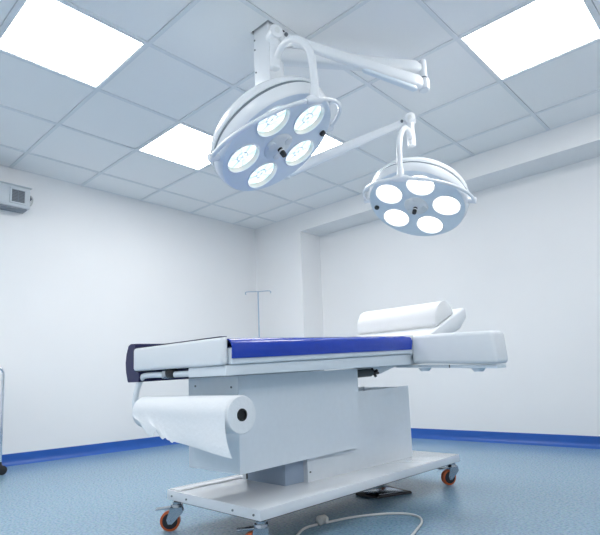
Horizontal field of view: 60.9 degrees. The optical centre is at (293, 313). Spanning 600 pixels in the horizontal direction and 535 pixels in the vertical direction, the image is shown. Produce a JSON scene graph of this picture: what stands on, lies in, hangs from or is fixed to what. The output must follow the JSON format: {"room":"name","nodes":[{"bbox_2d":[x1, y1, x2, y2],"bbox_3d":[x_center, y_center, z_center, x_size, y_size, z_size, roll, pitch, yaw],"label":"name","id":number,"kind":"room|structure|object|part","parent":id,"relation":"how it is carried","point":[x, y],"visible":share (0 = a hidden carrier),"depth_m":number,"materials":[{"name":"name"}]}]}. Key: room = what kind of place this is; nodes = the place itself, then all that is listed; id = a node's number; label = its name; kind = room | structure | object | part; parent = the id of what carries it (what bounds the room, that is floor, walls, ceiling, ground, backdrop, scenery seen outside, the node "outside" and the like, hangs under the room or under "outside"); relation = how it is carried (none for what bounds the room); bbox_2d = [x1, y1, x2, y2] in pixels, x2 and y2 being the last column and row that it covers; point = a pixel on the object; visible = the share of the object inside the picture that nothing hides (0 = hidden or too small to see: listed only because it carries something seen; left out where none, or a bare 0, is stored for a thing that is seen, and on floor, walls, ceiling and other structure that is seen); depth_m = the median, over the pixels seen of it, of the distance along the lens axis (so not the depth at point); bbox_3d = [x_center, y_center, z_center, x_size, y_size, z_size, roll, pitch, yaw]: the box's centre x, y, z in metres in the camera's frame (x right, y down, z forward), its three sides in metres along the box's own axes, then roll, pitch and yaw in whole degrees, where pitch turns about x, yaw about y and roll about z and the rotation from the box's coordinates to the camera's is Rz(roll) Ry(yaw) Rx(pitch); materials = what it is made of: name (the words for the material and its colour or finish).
{"room":"operating room","nodes":[
{"label":"operating room","id":0,"kind":"room"},
{"bbox_2d":[0,165,257,454],"bbox_3d":[-2.338,-0.153,4.191,0.100,2.729,6.273,-9,-10,43],"label":"wall","id":1,"kind":"structure","parent":0,"point":[87,275],"depth_m":4.66,"materials":[{"name":"paint"}]},
{"bbox_2d":[0,181,32,213],"bbox_3d":[-2.537,-0.967,3.939,0.142,0.195,1.040,-9,-10,43],"label":"ventilation unit","id":2,"kind":"object","parent":1,"relation":"attached to","point":[13,197],"visible":1,"depth_m":4.15,"materials":[{"name":"white plastic"}]},
{"bbox_3d":[-2.570,-0.988,3.819,0.003,0.153,0.780,-9,-10,43],"label":"panel","id":3,"kind":"part","parent":2,"relation":"part of","materials":[{"name":"white plastic"}]},
{"bbox_3d":[-2.240,-0.954,4.159,0.008,0.130,0.126,-9,-10,43],"label":"grille frame","id":4,"kind":"part","parent":2,"relation":"part of","materials":[{"name":"white plastic"}]},
{"bbox_2d":[12,190,24,202],"bbox_3d":[-2.242,-0.954,4.161,0.002,0.102,0.098,-9,-10,43],"label":"grille","id":5,"kind":"object","parent":2,"relation":"attached to","point":[18,196],"depth_m":4.16,"materials":[{"name":"grey plastic"}]},
{"bbox_2d":[2,436,179,466],"bbox_3d":[-2.357,1.135,3.856,0.034,0.090,5.745,-9,-10,43],"label":"baseboard","id":6,"kind":"structure","parent":1,"relation":"attached to","point":[21,458],"depth_m":4.41,"materials":[{"name":"blue plastic"}]},
{"bbox_2d":[255,231,324,370],"bbox_3d":[-0.038,0.245,5.936,0.750,2.236,0.328,-9,-10,43],"label":"wall pillar","id":7,"kind":"structure","parent":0,"point":[288,266],"depth_m":5.81,"materials":[{"name":"paint"}]},
{"bbox_2d":[0,0,599,229],"bbox_3d":[-0.365,-1.573,2.208,5.780,0.035,5.745,-9,-10,43],"label":"ceiling","id":8,"kind":"structure","parent":0,"point":[196,58],"depth_m":3.35,"materials":[{"name":"tile"}]},
{"bbox_2d":[0,0,144,87],"bbox_3d":[-1.214,-1.483,2.774,0.576,0.058,0.576,-9,-10,43],"label":"ceiling light panel","id":9,"kind":"object","parent":8,"relation":"attached to","point":[53,35],"visible":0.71,"depth_m":2.75,"materials":[{"name":"white plastic"}]},
{"bbox_2d":[139,124,212,169],"bbox_3d":[-0.818,-1.330,4.047,0.576,0.058,0.576,-9,-10,43],"label":"ceiling light panel","id":10,"kind":"object","parent":8,"relation":"attached to","point":[183,145],"visible":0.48,"depth_m":4.01,"materials":[{"name":"white plastic"}]},
{"bbox_2d":[313,135,341,154],"bbox_3d":[0.029,-1.356,4.069,0.576,0.058,0.576,-9,-10,43],"label":"ceiling light panel","id":11,"kind":"object","parent":8,"relation":"attached to","point":[327,142],"visible":0.02,"depth_m":4.05,"materials":[{"name":"white plastic"}]},
{"bbox_2d":[461,0,599,79],"bbox_3d":[1.329,-1.562,2.841,0.576,0.058,0.576,-9,-10,43],"label":"ceiling light panel","id":12,"kind":"object","parent":8,"relation":"attached to","point":[540,31],"visible":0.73,"depth_m":2.83,"materials":[{"name":"white plastic"}]},
{"bbox_2d":[0,438,599,534],"bbox_3d":[-0.166,0.912,2.001,5.980,0.100,6.273,-9,-10,43],"label":"floor","id":13,"kind":"structure","parent":0,"point":[498,488],"depth_m":2.51,"materials":[{"name":"blue plastic"}]},
{"bbox_2d":[0,367,6,474],"bbox_3d":[-2.389,0.758,3.533,0.383,0.757,0.659,-9,-10,43],"label":"trolley","id":14,"kind":"object","parent":13,"relation":"on","point":[3,469],"visible":1,"depth_m":3.61,"materials":[{"name":"silver metal"}]},
{"bbox_3d":[-2.272,0.694,3.407,0.022,0.672,0.619,-9,-10,43],"label":"frame","id":15,"kind":"part","parent":14,"relation":"part of","materials":[{"name":"silver metal"}]},
{"bbox_2d":[245,290,270,337],"bbox_3d":[-0.345,0.536,5.552,0.508,1.581,0.486,-9,-10,43],"label":"stand","id":16,"kind":"object","parent":13,"relation":"on","point":[265,290],"visible":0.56,"depth_m":5.61,"materials":[{"name":"grey metal"}]},
{"bbox_2d":[126,308,507,534],"bbox_3d":[0.315,0.402,2.353,1.074,0.970,1.797,-9,-10,43],"label":"table","id":17,"kind":"object","parent":13,"relation":"on","point":[316,436],"visible":1,"depth_m":2.10,"materials":[{"name":"white metal"}]},
{"bbox_3d":[-0.526,0.794,2.080,0.065,0.012,0.036,-1,-7,-4],"label":"brake lever","id":18,"kind":"part","parent":17,"relation":"part of","materials":[{"name":"metal"}]},
{"bbox_3d":[-0.452,0.223,1.903,0.049,0.037,0.037,-9,-10,43],"label":"holder knob","id":19,"kind":"part","parent":17,"relation":"part of","materials":[{"name":"black rubber"}]},
{"bbox_2d":[134,337,227,370],"bbox_3d":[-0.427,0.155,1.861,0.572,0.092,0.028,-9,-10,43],"label":"cushion","id":20,"kind":"object","parent":17,"relation":"on","point":[212,352],"depth_m":1.80,"materials":[{"name":"white leather"}]},
{"bbox_2d":[132,395,255,458],"bbox_3d":[-0.356,0.376,1.759,0.610,0.181,0.134,-9,-10,43],"label":"paper roll","id":21,"kind":"object","parent":17,"relation":"hanging from","point":[200,422],"visible":1,"depth_m":1.64,"materials":[{"name":"white paper"}]},
{"bbox_3d":[-0.261,0.225,2.483,0.105,0.190,1.140,-9,-10,43],"label":"panel","id":22,"kind":"part","parent":17,"relation":"part of","materials":[{"name":"white plastic"}]},
{"bbox_3d":[-0.162,0.738,1.749,0.065,0.012,0.036,-1,-7,-4],"label":"brake lever","id":23,"kind":"part","parent":17,"relation":"part of","materials":[{"name":"metal"}]},
{"bbox_3d":[0.035,0.233,2.303,0.515,0.092,1.280,-9,-10,43],"label":"frame","id":24,"kind":"part","parent":17,"relation":"part of","materials":[{"name":"white paint"}]},
{"bbox_3d":[0.192,0.764,2.431,0.565,0.038,1.465,-9,-10,43],"label":"plate","id":25,"kind":"part","parent":17,"relation":"part of","materials":[{"name":"white metal"}]},
{"bbox_3d":[0.419,0.301,2.591,0.048,0.048,0.047,-9,-10,43],"label":"clamp knob","id":26,"kind":"part","parent":17,"relation":"part of","materials":[{"name":"black plastic"}]},
{"bbox_2d":[357,301,452,334],"bbox_3d":[0.641,0.033,2.967,0.520,0.149,0.213,-9,-10,43],"label":"bolster pillow","id":27,"kind":"object","parent":17,"relation":"on","point":[426,315],"visible":1,"depth_m":2.86,"materials":[{"name":"white plastic"}]},
{"bbox_3d":[0.815,0.837,2.758,0.065,0.012,0.036,1,-8,-18],"label":"brake lever","id":28,"kind":"part","parent":17,"relation":"part of","materials":[{"name":"metal"}]},
{"bbox_3d":[0.737,0.259,2.433,0.515,0.050,0.100,-9,-10,43],"label":"arm rail","id":29,"kind":"part","parent":17,"relation":"part of","materials":[{"name":"silver metal"}]},
{"bbox_2d":[296,512,422,534],"bbox_3d":[0.237,0.817,1.918,0.462,0.038,0.670,-4,-8,17],"label":"power cord","id":30,"kind":"object","parent":13,"relation":"on","point":[321,519],"visible":1,"depth_m":2.10,"materials":[{"name":"white plastic"}]},
{"bbox_2d":[356,486,411,498],"bbox_3d":[0.464,0.910,2.590,0.240,0.015,0.174,3,-9,-35],"label":"foot pedal","id":31,"kind":"object","parent":13,"relation":"on","point":[387,491],"visible":0.95,"depth_m":2.57,"materials":[{"name":"black rubber"}]},
{"bbox_3d":[0.456,0.905,2.596,0.177,0.003,0.129,3,-9,-31],"label":"pedal plate","id":32,"kind":"part","parent":31,"relation":"part of","materials":[{"name":"metal"}]},
{"bbox_2d":[255,114,599,244],"bbox_3d":[1.732,-1.395,4.397,5.780,0.493,0.328,-9,-10,43],"label":"ceiling beam","id":33,"kind":"structure","parent":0,"point":[578,141],"depth_m":4.25,"materials":[{"name":"paint"}]},
{"bbox_2d":[320,156,599,435],"bbox_3d":[1.918,-0.272,4.406,5.780,2.729,0.100,-9,-10,43],"label":"wall","id":34,"kind":"structure","parent":0,"point":[522,262],"depth_m":4.41,"materials":[{"name":"paint"}]},
{"bbox_2d":[411,428,599,448],"bbox_3d":[2.188,0.988,3.930,5.030,0.090,0.034,-9,-10,43],"label":"baseboard","id":35,"kind":"structure","parent":34,"relation":"attached to","point":[574,441],"depth_m":4.28,"materials":[{"name":"blue plastic"}]},
{"bbox_3d":[-0.263,-1.891,2.369,5.980,0.100,6.273,-9,-10,43],"label":"ceiling slab","id":36,"kind":"structure","parent":0,"visible":0},
{"bbox_2d":[253,20,429,179],"bbox_3d":[0.295,-1.372,2.935,0.934,0.779,1.134,-3,-8,8],"label":"lamp arm","id":37,"kind":"object","parent":36,"relation":"attached to","point":[401,73],"depth_m":2.72,"materials":[{"name":"white metal"}]},
{"bbox_3d":[-0.130,-1.387,2.713,0.117,0.779,0.107,-9,-10,43],"label":"post","id":38,"kind":"part","parent":37,"relation":"part of","materials":[{"name":"white metal"}]},
{"bbox_2d":[207,35,341,190],"bbox_3d":[-0.082,-0.942,2.386,0.624,0.632,0.637,-6,-8,27],"label":"lamp","id":39,"kind":"object","parent":37,"relation":"attached to","point":[272,129],"visible":1,"depth_m":2.27,"materials":[{"name":"white metal"}]},
{"bbox_3d":[-0.073,-0.781,2.382,0.584,0.006,0.584,-37,-16,11],"label":"plate","id":40,"kind":"part","parent":39,"relation":"part of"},
{"bbox_2d":[278,147,286,157],"bbox_3d":[-0.050,-0.746,2.370,0.026,0.043,0.026,-36,-16,11],"label":"handle","id":41,"kind":"object","parent":39,"relation":"attached to","point":[281,151],"depth_m":2.36,"materials":[{"name":"plastic"}]},
{"bbox_3d":[0.349,-1.084,3.366,0.852,0.257,0.054,-4,-8,17],"label":"spring arm","id":42,"kind":"part","parent":37,"relation":"part of","materials":[{"name":"white metal"}]},
{"bbox_3d":[0.322,-1.298,2.647,0.339,0.104,0.860,-9,-10,43],"label":"spring arm","id":43,"kind":"part","parent":37,"relation":"part of","materials":[{"name":"white metal"}]},
{"bbox_3d":[0.295,-1.368,2.780,0.856,0.084,0.074,-1,-8,-10],"label":"extension arm","id":44,"kind":"part","parent":37,"relation":"part of","materials":[{"name":"white metal"}]},
{"bbox_3d":[0.522,-1.252,2.739,0.356,0.050,0.036,2,-8,-26],"label":"arm","id":45,"kind":"part","parent":37,"relation":"part of"},
{"bbox_2d":[362,125,476,235],"bbox_3d":[0.760,-0.838,3.184,0.633,0.618,0.653,1,-8,-24],"label":"lamp","id":46,"kind":"object","parent":37,"relation":"attached to","point":[417,196],"visible":1,"depth_m":3.10,"materials":[{"name":"white metal"}]},
{"bbox_3d":[0.766,-0.670,3.174,0.584,0.006,0.584,-10,-39,47],"label":"plate","id":47,"kind":"part","parent":46,"relation":"part of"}
]}

